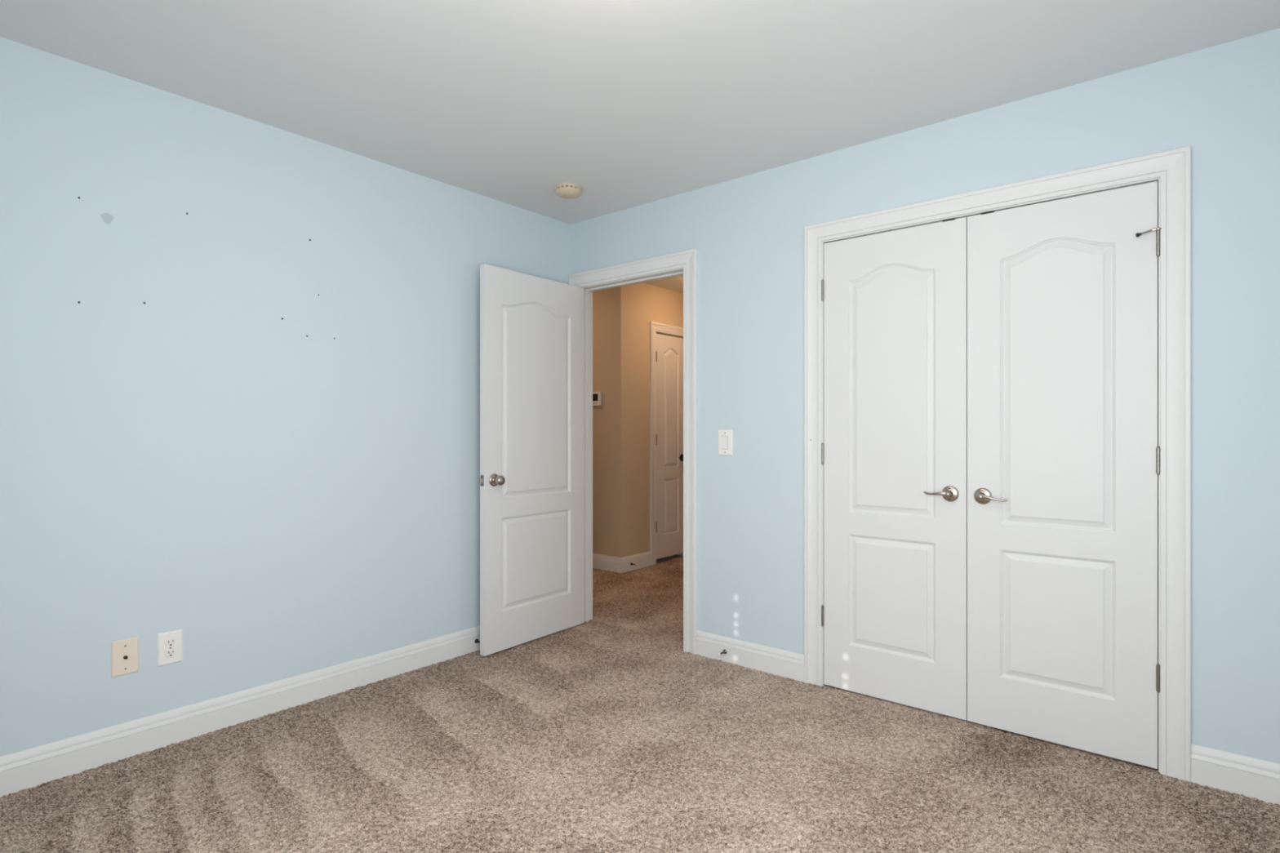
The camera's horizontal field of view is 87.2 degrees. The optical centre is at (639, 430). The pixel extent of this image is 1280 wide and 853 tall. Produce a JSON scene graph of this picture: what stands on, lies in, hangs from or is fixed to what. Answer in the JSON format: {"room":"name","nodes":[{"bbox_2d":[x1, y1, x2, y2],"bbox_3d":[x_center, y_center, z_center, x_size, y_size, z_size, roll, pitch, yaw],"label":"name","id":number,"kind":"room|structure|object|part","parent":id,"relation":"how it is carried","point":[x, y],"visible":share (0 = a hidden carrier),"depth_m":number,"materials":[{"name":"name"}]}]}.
{"room":"empty bedroom","nodes":[
{"label":"empty bedroom","id":0,"kind":"room"},
{"bbox_2d":[0,36,570,756],"bbox_3d":[-1.490,0.003,2.944,0.116,2.540,3.195,0,0,40],"label":"wall","id":1,"kind":"structure","parent":0,"point":[239,356],"depth_m":2.64,"materials":[{"name":"blue paint"}]},
{"bbox_2d":[111,636,138,677],"bbox_3d":[-1.846,0.814,2.413,0.017,0.126,0.080,0,0,40],"label":"plate","id":2,"kind":"object","parent":1,"relation":"attached to","point":[124,653],"visible":1,"depth_m":2.41,"materials":[{"name":"beige plastic"}]},
{"bbox_2d":[157,629,182,666],"bbox_3d":[-1.761,0.815,2.521,0.009,0.120,0.080,0,0,40],"label":"power outlet","id":3,"kind":"object","parent":1,"relation":"attached to","point":[170,644],"visible":1,"depth_m":2.52,"materials":[{"name":"white plastic"}]},
{"bbox_2d":[164,648,176,657],"bbox_3d":[-1.759,0.835,2.520,0.004,0.028,0.034,0,0,40],"label":"socket","id":4,"kind":"object","parent":3,"relation":"attached to","point":[169,653],"depth_m":2.52,"materials":[{"name":"white plastic"}]},
{"bbox_2d":[164,638,176,647],"bbox_3d":[-1.759,0.796,2.520,0.004,0.028,0.034,0,0,40],"label":"socket","id":5,"kind":"object","parent":3,"relation":"attached to","point":[169,642],"depth_m":2.52,"materials":[{"name":"white plastic"}]},
{"bbox_2d":[0,626,479,797],"bbox_3d":[-1.410,1.127,2.941,0.020,0.152,3.064,0,0,40],"label":"baseboard","id":6,"kind":"structure","parent":1,"relation":"attached to","point":[32,767],"depth_m":2.62,"materials":[{"name":"white paint"}]},
{"bbox_2d":[592,284,630,557],"bbox_3d":[-0.664,0.003,6.043,1.410,2.540,0.115,0,0,40],"label":"wall","id":7,"kind":"structure","parent":0,"point":[611,306],"depth_m":5.63,"materials":[{"name":"beige paint"}]},
{"bbox_2d":[592,391,601,405],"bbox_3d":[-0.377,-0.267,5.714,0.115,0.115,0.026,0,0,40],"label":"thermostat","id":8,"kind":"object","parent":7,"relation":"attached to","point":[597,396],"visible":0.68,"depth_m":5.68,"materials":[{"name":"white plastic"}]},
{"bbox_2d":[592,551,651,573],"bbox_3d":[-0.573,1.127,6.132,1.416,0.152,0.402,0,0,40],"label":"baseboard","id":9,"kind":"structure","parent":7,"relation":"attached to","point":[620,565],"depth_m":5.65,"materials":[{"name":"white paint"}]},
{"bbox_2d":[0,554,1279,852],"bbox_3d":[0.262,1.173,3.924,5.541,0.010,6.755,0,0,40],"label":"floor","id":10,"kind":"structure","parent":0,"point":[601,734],"depth_m":2.29,"materials":[{"name":"beige carpet"}]},
{"bbox_2d":[0,0,1279,293],"bbox_3d":[0.247,-1.327,3.908,5.735,0.120,6.895,0,0,40],"label":"ceiling","id":11,"kind":"structure","parent":0,"point":[630,104],"depth_m":2.34,"materials":[{"name":"white paint"}]},
{"bbox_2d":[554,182,582,199],"bbox_3d":[-0.375,-1.244,3.517,0.141,0.050,0.141,0,0,40],"label":"smoke detector","id":12,"kind":"object","parent":11,"relation":"attached to","point":[566,190],"visible":1,"depth_m":3.47,"materials":[{"name":"beige plastic"}]},
{"bbox_2d":[555,185,580,189],"bbox_3d":[-0.375,-1.252,3.517,0.137,0.010,0.137,0,0,40],"label":"vent","id":13,"kind":"object","parent":12,"relation":"attached to","point":[557,187],"depth_m":3.46,"materials":[{"name":"brown"}]},
{"bbox_2d":[630,282,683,555],"bbox_3d":[0.355,0.003,6.718,0.700,2.540,2.225,0,0,40],"label":"wall","id":14,"kind":"structure","parent":0,"point":[649,303],"depth_m":5.76,"materials":[{"name":"beige paint"}]},
{"bbox_2d":[649,321,683,565],"bbox_3d":[0.250,0.124,6.117,0.133,2.137,0.632,0,0,40],"label":"door frame","id":15,"kind":"structure","parent":14,"relation":"attached to","point":[655,328],"depth_m":5.86,"materials":[{"name":"white paint"}]},
{"bbox_2d":[656,333,683,559],"bbox_3d":[0.288,0.140,6.079,0.084,1.985,0.466,0,0,40],"label":"door","id":16,"kind":"structure","parent":14,"relation":"in","point":[669,349],"depth_m":6.07,"materials":[{"name":"white paint"}]},
{"bbox_2d":[570,27,1279,764],"bbox_3d":[0.161,0.003,3.725,5.635,2.540,0.115,0,0,40],"label":"wall","id":17,"kind":"structure","parent":0,"point":[1222,101],"depth_m":2.48,"materials":[{"name":"blue paint"}]},
{"bbox_2d":[479,263,584,656],"bbox_3d":[-0.560,0.153,3.755,0.104,2.024,0.774,0,0,38],"label":"door","id":18,"kind":"structure","parent":17,"relation":"in","point":[531,480],"depth_m":3.73,"materials":[{"name":"white paint"}]},
{"bbox_3d":[-0.732,0.260,3.493,0.056,0.054,0.054,0,0,38],"label":"knob","id":19,"kind":"part","parent":18,"relation":"part of","materials":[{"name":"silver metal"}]},
{"bbox_2d":[568,248,697,654],"bbox_3d":[-0.029,0.120,3.874,0.944,2.146,0.137,0,0,40],"label":"door frame","id":20,"kind":"structure","parent":17,"relation":"attached to","point":[684,263],"depth_m":3.58,"materials":[{"name":"white paint"}]},
{"bbox_2d":[718,429,732,455],"bbox_3d":[0.432,0.062,3.420,0.083,0.131,0.014,0,0,40],"label":"light switch","id":21,"kind":"object","parent":17,"relation":"attached to","point":[725,436],"visible":1,"depth_m":3.42,"materials":[{"name":"white plastic"}]},
{"bbox_2d":[695,630,804,682],"bbox_3d":[0.535,1.127,3.334,0.613,0.152,0.020,0,0,40],"label":"baseboard","id":22,"kind":"structure","parent":17,"relation":"attached to","point":[771,660],"depth_m":3.31,"materials":[{"name":"white paint"}]},
{"bbox_2d":[716,648,727,656],"bbox_3d":[0.411,1.121,3.383,0.023,0.023,0.067,0,0,40],"label":"door stop","id":23,"kind":"object","parent":22,"relation":"attached to","point":[724,651],"visible":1,"depth_m":3.38,"materials":[{"name":"grey metal"}]},
{"bbox_2d":[821,217,967,719],"bbox_3d":[1.069,0.154,2.892,0.615,2.022,0.084,0,0,40],"label":"door","id":24,"kind":"structure","parent":17,"relation":"in","point":[894,448],"depth_m":2.88,"materials":[{"name":"white paint"}]},
{"bbox_3d":[1.204,0.257,2.738,0.100,0.018,0.016,0,0,44],"label":"lever","id":25,"kind":"part","parent":24,"relation":"part of","materials":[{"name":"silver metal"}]},
{"bbox_2d":[804,146,1191,782],"bbox_3d":[1.342,0.122,2.737,1.393,2.142,0.133,0,0,40],"label":"door frame","id":26,"kind":"structure","parent":17,"relation":"attached to","point":[1171,169],"depth_m":2.30,"materials":[{"name":"white paint"}]},
{"bbox_2d":[967,181,1161,768],"bbox_3d":[1.548,0.154,2.497,0.618,2.022,0.084,0,0,40],"label":"door","id":27,"kind":"structure","parent":17,"relation":"in","point":[1064,451],"depth_m":2.49,"materials":[{"name":"white paint"}]},
{"bbox_3d":[1.368,0.262,2.603,0.099,0.022,0.016,0,0,35],"label":"lever","id":28,"kind":"part","parent":27,"relation":"part of","materials":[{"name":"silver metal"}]},
{"bbox_2d":[1191,743,1279,804],"bbox_3d":[2.018,1.127,2.108,0.450,0.152,0.020,0,0,40],"label":"baseboard","id":29,"kind":"structure","parent":17,"relation":"attached to","point":[1251,777],"depth_m":2.17,"materials":[{"name":"white paint"}]}
]}

